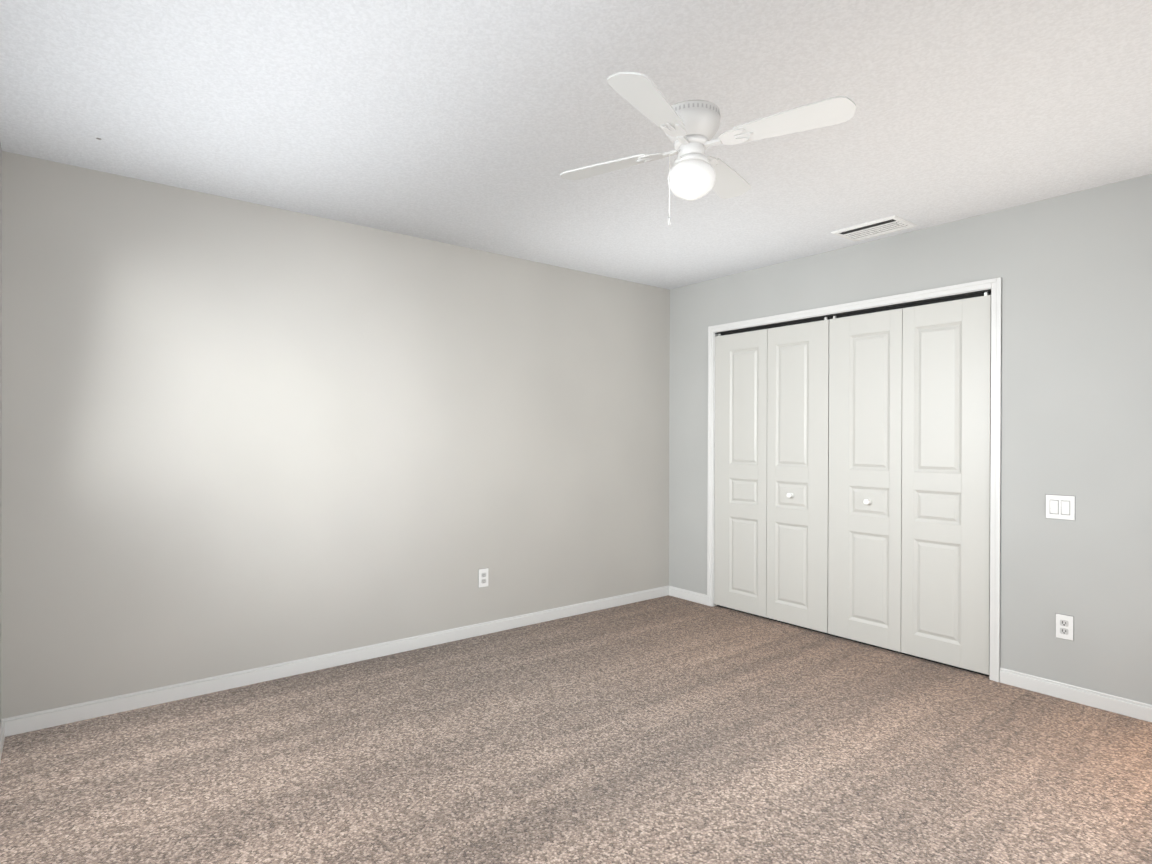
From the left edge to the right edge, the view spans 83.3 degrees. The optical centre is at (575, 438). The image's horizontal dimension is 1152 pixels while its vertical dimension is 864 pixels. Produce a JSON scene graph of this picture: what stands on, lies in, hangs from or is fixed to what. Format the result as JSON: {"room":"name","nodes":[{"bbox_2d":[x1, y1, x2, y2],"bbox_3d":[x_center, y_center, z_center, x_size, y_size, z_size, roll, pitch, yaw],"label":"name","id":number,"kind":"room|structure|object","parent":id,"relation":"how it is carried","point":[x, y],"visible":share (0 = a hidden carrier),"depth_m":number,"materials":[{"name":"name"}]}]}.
{"room":"empty bedroom","nodes":[
{"label":"empty bedroom","id":0,"kind":"room"},
{"bbox_2d":[0,142,1,722],"bbox_3d":[-1.197,0.029,1.093,0.120,2.440,4.000,0,0,-38],"label":"wall","id":1,"kind":"structure","parent":0,"point":[0,407],"depth_m":2.66,"materials":[{"name":"grey paint"}]},
{"bbox_2d":[0,717,11,760],"bbox_3d":[-1.148,1.212,1.137,0.013,0.076,4.000,0,0,-38],"label":"baseboard","id":2,"kind":"structure","parent":1,"relation":"attached to","point":[6,723],"depth_m":2.69,"materials":[{"name":"white wood"}]},
{"bbox_2d":[1,151,669,718],"bbox_3d":[-0.860,0.025,3.986,4.240,2.440,0.120,0,0,-38],"label":"wall","id":3,"kind":"structure","parent":0,"point":[241,435],"depth_m":3.38,"materials":[{"name":"grey paint"}]},
{"bbox_2d":[12,586,667,734],"bbox_3d":[-0.810,1.208,3.945,3.970,0.076,0.016,0,0,-38],"label":"baseboard","id":4,"kind":"structure","parent":3,"relation":"attached to","point":[25,723],"depth_m":3.39,"materials":[{"name":"white wood"}]},
{"bbox_2d":[478,568,487,587],"bbox_3d":[-0.588,0.886,4.124,0.074,0.119,0.009,0,0,-38],"label":"outlet","id":5,"kind":"object","parent":3,"relation":"attached to","point":[483,577],"visible":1,"depth_m":4.12,"materials":[{"name":"white plastic"}]},
{"bbox_2d":[0,595,1151,863],"bbox_3d":[0.661,1.303,2.569,4.870,0.100,4.240,0,0,-38],"label":"floor","id":6,"kind":"structure","parent":0,"point":[668,729],"depth_m":2.50,"materials":[{"name":"carpet"}]},
{"bbox_2d":[0,0,1151,289],"bbox_3d":[0.670,-1.237,2.564,4.870,0.100,4.240,0,0,-38],"label":"ceiling","id":7,"kind":"structure","parent":0,"point":[478,124],"depth_m":2.34,"materials":[{"name":"white paint"}]},
{"bbox_2d":[560,72,855,225],"bbox_3d":[0.422,-0.977,2.369,0.837,0.420,0.837,0,0,-13],"label":"fan","id":8,"kind":"object","parent":7,"relation":"hanging from","point":[689,128],"visible":1,"depth_m":2.28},
{"bbox_2d":[831,215,916,241],"bbox_3d":[1.677,-1.178,3.652,0.255,0.014,0.365,0,0,-38],"label":"ceiling vent","id":9,"kind":"object","parent":7,"relation":"in","point":[882,226],"visible":1,"depth_m":3.63,"materials":[{"name":"white metal"}]},
{"bbox_2d":[669,174,1151,704],"bbox_3d":[2.034,0.036,3.650,0.120,2.440,4.000,0,0,-38],"label":"wall","id":10,"kind":"structure","parent":0,"point":[1073,270],"depth_m":3.18,"materials":[{"name":"grey paint"}]},
{"bbox_2d":[668,586,706,604],"bbox_3d":[0.871,1.212,5.008,0.013,0.076,0.374,0,0,-38],"label":"baseboard","id":11,"kind":"structure","parent":10,"relation":"attached to","point":[688,595],"depth_m":5.01,"materials":[{"name":"white wood"}]},
{"bbox_2d":[714,317,828,632],"bbox_3d":[1.312,0.227,4.465,0.072,2.010,0.911,0,0,-38],"label":"closet door","id":12,"kind":"structure","parent":10,"relation":"in","point":[771,472],"depth_m":4.42,"materials":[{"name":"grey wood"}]},
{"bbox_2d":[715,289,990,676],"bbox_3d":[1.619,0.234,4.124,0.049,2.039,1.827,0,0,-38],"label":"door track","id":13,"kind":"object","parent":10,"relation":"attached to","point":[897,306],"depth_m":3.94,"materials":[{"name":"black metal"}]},
{"bbox_2d":[707,277,1001,681],"bbox_3d":[1.638,0.209,4.138,0.134,2.090,1.933,0,0,-38],"label":"trim","id":14,"kind":"structure","parent":10,"relation":"attached to","point":[994,285],"depth_m":3.41,"materials":[{"name":"white wood"}]},
{"bbox_2d":[828,292,990,674],"bbox_3d":[1.880,0.230,3.746,0.072,2.010,0.911,0,0,-38],"label":"closet door","id":15,"kind":"structure","parent":10,"relation":"in","point":[909,479],"depth_m":3.70,"materials":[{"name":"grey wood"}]},
{"bbox_2d":[1045,494,1074,520],"bbox_3d":[2.349,0.333,3.145,0.011,0.119,0.120,0,0,-38],"label":"light switch","id":16,"kind":"object","parent":10,"relation":"attached to","point":[1060,507],"visible":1,"depth_m":3.14,"materials":[{"name":"white plastic"}]},
{"bbox_2d":[1055,613,1073,640],"bbox_3d":[2.360,0.910,3.131,0.009,0.119,0.074,0,0,-38],"label":"outlet","id":17,"kind":"object","parent":10,"relation":"attached to","point":[1064,626],"visible":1,"depth_m":3.13,"materials":[{"name":"white plastic"}]},
{"bbox_2d":[1000,668,1151,721],"bbox_3d":[2.383,1.220,3.097,0.013,0.076,0.630,0,0,-38],"label":"baseboard","id":18,"kind":"structure","parent":10,"relation":"attached to","point":[1119,705],"depth_m":3.08,"materials":[{"name":"white wood"}]}
]}

